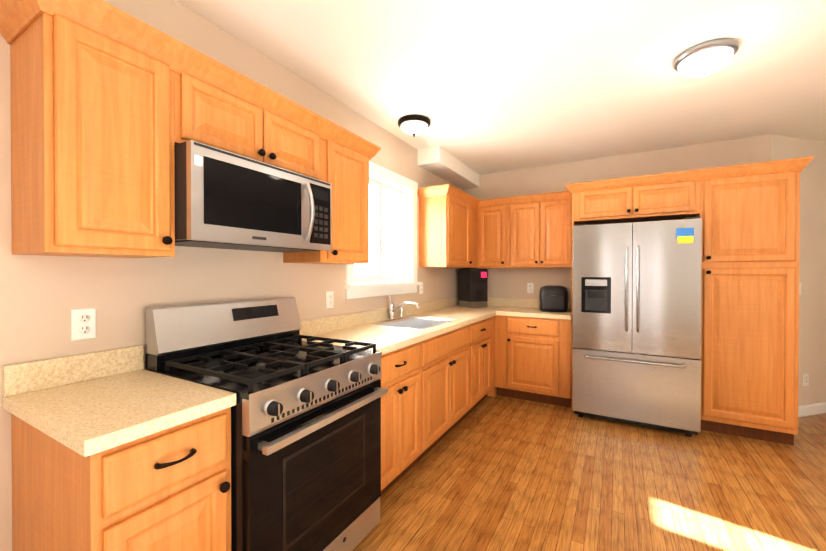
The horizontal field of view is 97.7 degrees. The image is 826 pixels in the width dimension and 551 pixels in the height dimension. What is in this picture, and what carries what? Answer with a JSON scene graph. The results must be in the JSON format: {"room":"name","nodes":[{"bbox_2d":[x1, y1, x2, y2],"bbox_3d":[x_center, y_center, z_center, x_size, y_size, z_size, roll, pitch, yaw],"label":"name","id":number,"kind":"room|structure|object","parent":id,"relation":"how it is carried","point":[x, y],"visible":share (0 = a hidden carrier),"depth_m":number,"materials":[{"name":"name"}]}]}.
{"room":"kitchen","nodes":[
{"label":"kitchen","id":0,"kind":"room"},
{"bbox_2d":[0,0,461,550],"bbox_3d":[-1.057,0.029,1.783,0.120,2.540,6.866,0,0,30],"label":"wall","id":1,"kind":"structure","parent":0,"point":[42,298],"depth_m":1.59,"materials":[{"name":"beige paint"}]},
{"bbox_2d":[71,308,95,340],"bbox_3d":[-1.228,0.181,1.349,0.007,0.116,0.072,0,0,30],"label":"electrical outlet","id":2,"kind":"object","parent":1,"relation":"attached to","point":[83,324],"visible":1,"depth_m":1.34,"materials":[{"name":"white plastic"}]},
{"bbox_2d":[10,12,174,257],"bbox_3d":[-1.084,-0.434,1.254,0.348,0.728,0.352,0,0,30],"label":"upper cabinet","id":3,"kind":"object","parent":1,"relation":"attached to","point":[92,149],"visible":0.96,"depth_m":1.14,"materials":[{"name":"brown wood"}]},
{"bbox_2d":[0,0,380,160],"bbox_3d":[-0.782,-0.806,1.776,0.355,0.090,1.676,0,0,30],"label":"crown molding","id":4,"kind":"structure","parent":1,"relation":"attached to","point":[19,17],"depth_m":1.30,"materials":[{"name":"brown wood"}]},
{"bbox_2d":[174,72,319,179],"bbox_3d":[-0.810,-0.651,1.736,0.348,0.300,0.756,0,0,30],"label":"upper cabinet","id":5,"kind":"object","parent":1,"relation":"attached to","point":[208,114],"visible":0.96,"depth_m":1.56,"materials":[{"name":"brown wood"}]},
{"bbox_2d":[174,140,331,251],"bbox_3d":[-0.767,-0.311,1.703,0.456,0.360,0.734,0,0,30],"label":"microwave","id":6,"kind":"object","parent":5,"relation":"attached to","point":[224,199],"visible":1,"depth_m":1.50,"materials":[{"name":"silver metal"}]},
{"bbox_2d":[283,138,368,263],"bbox_3d":[-0.512,-0.441,2.263,0.348,0.728,0.452,0,0,30],"label":"upper cabinet","id":7,"kind":"object","parent":1,"relation":"attached to","point":[344,171],"visible":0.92,"depth_m":2.17,"materials":[{"name":"brown wood"}]},
{"bbox_2d":[326,291,332,308],"bbox_3d":[-0.575,0.169,2.502,0.007,0.116,0.072,0,0,30],"label":"electrical outlet","id":8,"kind":"object","parent":1,"relation":"attached to","point":[329,299],"visible":1,"depth_m":2.49,"materials":[{"name":"white plastic"}]},
{"bbox_2d":[344,161,420,298],"bbox_3d":[-0.265,-0.370,3.124,0.168,1.080,1.085,0,0,30],"label":"kitchen window","id":9,"kind":"structure","parent":1,"relation":"in","point":[378,283],"depth_m":3.22,"materials":[{"name":"white paint"}]},
{"bbox_2d":[419,282,422,293],"bbox_3d":[0.086,0.126,3.667,0.007,0.116,0.072,0,0,30],"label":"electrical outlet","id":10,"kind":"object","parent":1,"relation":"attached to","point":[421,289],"visible":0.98,"depth_m":3.66,"materials":[{"name":"white plastic"}]},
{"bbox_2d":[419,195,476,267],"bbox_3d":[0.497,-0.452,4.042,0.348,0.728,1.150,0,0,30],"label":"upper cabinet","id":11,"kind":"object","parent":1,"relation":"attached to","point":[448,231],"visible":0.98,"depth_m":3.59,"materials":[{"name":"brown wood"}]},
{"bbox_2d":[443,184,479,208],"bbox_3d":[0.525,-0.819,3.780,0.056,0.090,0.840,0,0,30],"label":"crown molding","id":12,"kind":"structure","parent":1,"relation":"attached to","point":[447,190],"depth_m":3.71,"materials":[{"name":"brown wood"}]},
{"bbox_2d":[480,191,571,207],"bbox_3d":[1.188,-0.820,3.935,1.055,0.090,0.056,0,0,30],"label":"crown molding","id":13,"kind":"structure","parent":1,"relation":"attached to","point":[563,195],"depth_m":3.90,"materials":[{"name":"brown wood"}]},
{"bbox_2d":[175,0,825,174],"bbox_3d":[1.448,-1.288,1.205,5.040,0.100,8.346,0,0,30],"label":"ceiling","id":14,"kind":"structure","parent":0,"point":[488,86],"depth_m":2.16,"materials":[{"name":"paint"}]},
{"bbox_2d":[398,115,429,136],"bbox_3d":[0.009,-1.184,2.926,0.264,0.127,0.264,0,0,30],"label":"light","id":15,"kind":"object","parent":14,"relation":"attached to","point":[413,125],"visible":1,"depth_m":2.85,"materials":[{"name":"white glass"}]},
{"bbox_2d":[418,146,479,188],"bbox_3d":[0.439,-1.179,4.054,0.235,0.155,1.186,0,0,30],"label":"ceiling soffit","id":16,"kind":"structure","parent":14,"relation":"attached to","point":[440,162],"depth_m":3.79,"materials":[{"name":"paint"}]},
{"bbox_2d":[674,38,738,77],"bbox_3d":[1.637,-1.176,2.026,0.284,0.132,0.284,0,0,30],"label":"ceiling light","id":17,"kind":"object","parent":14,"relation":"attached to","point":[703,59],"visible":1,"depth_m":1.96,"materials":[{"name":"white glass"}]},
{"bbox_2d":[352,395,825,550],"bbox_3d":[1.448,1.352,1.222,5.040,0.100,8.346,0,0,30],"label":"floor","id":18,"kind":"structure","parent":0,"point":[496,473],"depth_m":2.19,"materials":[{"name":"brown wood"}]},
{"bbox_2d":[11,407,230,550],"bbox_3d":[-0.944,0.868,1.190,0.659,0.867,0.372,0,0,30],"label":"base cabinet","id":19,"kind":"object","parent":18,"relation":"on","point":[168,489],"visible":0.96,"depth_m":1.03,"materials":[{"name":"brown wood"}]},
{"bbox_2d":[2,345,235,456],"bbox_3d":[-0.961,0.363,1.188,0.633,0.140,0.395,0,0,30],"label":"countertop","id":20,"kind":"structure","parent":19,"relation":"on","point":[87,404],"depth_m":1.16,"materials":[{"name":"stone"}]},
{"bbox_2d":[146,297,387,550],"bbox_3d":[-0.616,0.716,1.664,0.726,1.165,0.759,0,0,30],"label":"stove","id":21,"kind":"object","parent":18,"relation":"on","point":[305,445],"visible":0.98,"depth_m":1.49,"materials":[{"name":"silver metal"}]},
{"bbox_2d":[380,342,419,496],"bbox_3d":[-0.332,0.861,2.269,0.659,0.867,0.552,0,0,30],"label":"base cabinet","id":22,"kind":"object","parent":18,"relation":"on","point":[400,418],"visible":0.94,"depth_m":2.13,"materials":[{"name":"brown wood"}]},
{"bbox_2d":[410,325,469,467],"bbox_3d":[0.027,0.857,2.905,0.656,0.867,0.905,0,0,30],"label":"base cabinet","id":23,"kind":"object","parent":18,"relation":"on","point":[444,383],"visible":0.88,"depth_m":2.66,"materials":[{"name":"brown wood"}]},
{"bbox_2d":[299,297,502,354],"bbox_3d":[0.223,0.414,3.248,0.660,0.270,2.816,0,0,30],"label":"countertop","id":24,"kind":"structure","parent":23,"relation":"on","point":[423,321],"depth_m":2.71,"materials":[{"name":"stone"}]},
{"bbox_2d":[383,295,418,320],"bbox_3d":[-0.062,0.275,3.062,0.300,0.208,0.278,0,0,30],"label":"faucet","id":25,"kind":"object","parent":24,"relation":"on","point":[391,309],"visible":1,"depth_m":3.07,"materials":[{"name":"silver metal"}]},
{"bbox_2d":[459,269,487,307],"bbox_3d":[0.714,0.147,4.306,0.235,0.448,0.274,0,0,-22],"label":"coffee maker","id":26,"kind":"object","parent":24,"relation":"on","point":[473,288],"visible":1,"depth_m":4.19,"materials":[{"name":"black plastic"}]},
{"bbox_2d":[461,318,490,419],"bbox_3d":[0.397,0.853,3.555,0.659,0.867,0.588,0,0,30],"label":"base cabinet","id":27,"kind":"object","parent":18,"relation":"on","point":[480,360],"visible":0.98,"depth_m":3.37,"materials":[{"name":"brown wood"}]},
{"bbox_2d":[483,316,493,399],"bbox_3d":[0.558,0.850,3.893,0.606,0.867,0.153,0,0,30],"label":"base cabinet","id":28,"kind":"object","parent":18,"relation":"on","point":[492,353],"visible":0.18,"depth_m":3.75,"materials":[{"name":"brown wood"}]},
{"bbox_2d":[487,316,496,396],"bbox_3d":[0.744,0.848,4.224,0.606,0.867,0.604,0,0,30],"label":"base cabinet","id":29,"kind":"object","parent":18,"relation":"on","point":[492,392],"visible":0.07,"depth_m":3.82,"materials":[{"name":"brown wood"}]},
{"bbox_2d":[495,315,570,407],"bbox_3d":[1.319,0.851,3.866,0.740,0.867,0.659,0,0,30],"label":"base cabinet","id":30,"kind":"object","parent":18,"relation":"on","point":[532,358],"visible":1,"depth_m":3.60,"materials":[{"name":"brown wood"}]},
{"bbox_2d":[499,298,570,319],"bbox_3d":[1.344,0.345,3.853,0.692,0.140,0.656,0,0,30],"label":"countertop","id":31,"kind":"structure","parent":30,"relation":"on","point":[518,307],"depth_m":3.87,"materials":[{"name":"stone"}]},
{"bbox_2d":[539,285,567,311],"bbox_3d":[1.469,0.240,3.777,0.284,0.268,0.331,0,0,22],"label":"toaster","id":32,"kind":"object","parent":31,"relation":"on","point":[553,298],"visible":1,"depth_m":3.69,"materials":[{"name":"black plastic"}]},
{"bbox_2d":[571,194,575,410],"bbox_3d":[1.667,0.236,3.695,0.021,2.099,0.609,0,0,30],"label":"panel","id":33,"kind":"object","parent":18,"relation":"on","point":[573,223],"visible":0.21,"depth_m":3.43,"materials":[{"name":"brown wood"}]},
{"bbox_2d":[572,217,701,436],"bbox_3d":[2.009,0.416,3.330,0.910,1.744,0.854,0,0,30],"label":"refrigerator","id":34,"kind":"object","parent":18,"relation":"on","point":[636,323],"visible":1,"depth_m":2.98,"materials":[{"name":"silver metal"}]},
{"bbox_2d":[695,171,799,444],"bbox_3d":[2.740,0.240,3.057,0.583,2.099,0.658,0,0,30],"label":"tall cabinet","id":35,"kind":"object","parent":18,"relation":"on","point":[749,359],"visible":0.98,"depth_m":2.79,"materials":[{"name":"brown wood"}]},
{"bbox_2d":[462,134,770,299],"bbox_3d":[1.927,0.014,3.969,2.915,2.540,0.120,0,0,30],"label":"wall","id":36,"kind":"structure","parent":0,"point":[507,282],"depth_m":3.98,"materials":[{"name":"beige paint"}]},
{"bbox_2d":[477,205,507,267],"bbox_3d":[0.964,-0.453,4.240,0.365,0.728,0.348,0,0,30],"label":"upper cabinet","id":37,"kind":"object","parent":36,"relation":"attached to","point":[492,237],"visible":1,"depth_m":4.11,"materials":[{"name":"brown wood"}]},
{"bbox_2d":[527,283,533,292],"bbox_3d":[1.370,0.146,4.210,0.072,0.116,0.007,0,0,30],"label":"electrical outlet","id":38,"kind":"object","parent":36,"relation":"attached to","point":[530,287],"visible":1,"depth_m":4.21,"materials":[{"name":"white plastic"}]},
{"bbox_2d":[508,199,571,267],"bbox_3d":[1.423,-0.452,3.980,0.686,0.728,0.348,0,0,30],"label":"upper cabinet","id":39,"kind":"object","parent":36,"relation":"attached to","point":[539,234],"visible":0.96,"depth_m":3.85,"materials":[{"name":"brown wood"}]},
{"bbox_2d":[574,180,699,224],"bbox_3d":[2.075,-0.662,3.429,0.942,0.300,0.658,0,0,30],"label":"upper cabinet","id":40,"kind":"object","parent":36,"relation":"attached to","point":[668,201],"visible":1,"depth_m":3.17,"materials":[{"name":"brown wood"}]},
{"bbox_2d":[565,156,813,195],"bbox_3d":[2.318,-0.816,3.286,1.662,0.090,0.666,0,0,30],"label":"crown molding","id":41,"kind":"structure","parent":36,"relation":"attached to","point":[776,166],"depth_m":2.94,"materials":[{"name":"brown wood"}]},
{"bbox_2d":[771,134,825,405],"bbox_3d":[3.993,0.018,3.489,1.750,2.540,0.120,0,0,-15],"label":"wall","id":42,"kind":"structure","parent":0,"point":[812,306],"depth_m":3.34,"materials":[{"name":"paint"}]},
{"bbox_2d":[803,373,808,385],"bbox_3d":[3.620,0.959,3.324,0.072,0.116,0.007,0,0,-15],"label":"electrical outlet","id":43,"kind":"object","parent":42,"relation":"attached to","point":[805,379],"visible":1,"depth_m":3.32,"materials":[{"name":"white plastic"}]},
{"bbox_2d":[798,402,825,416],"bbox_3d":[4.011,1.240,3.431,1.247,0.095,1.247,0,0,30],"label":"baseboard","id":44,"kind":"structure","parent":42,"relation":"attached to","point":[811,409],"depth_m":3.19,"materials":[{"name":"white paint"}]},
{"label":"outside","id":45,"kind":"structure","parent":0,"visible":0},
{"bbox_2d":[354,186,399,275],"bbox_3d":[-0.514,-0.331,3.266,0.001,1.990,1.895,0,0,30],"label":"sky","id":46,"kind":"structure","parent":45,"point":[387,260],"depth_m":3.69,"materials":[{"name":"white"}]}
]}

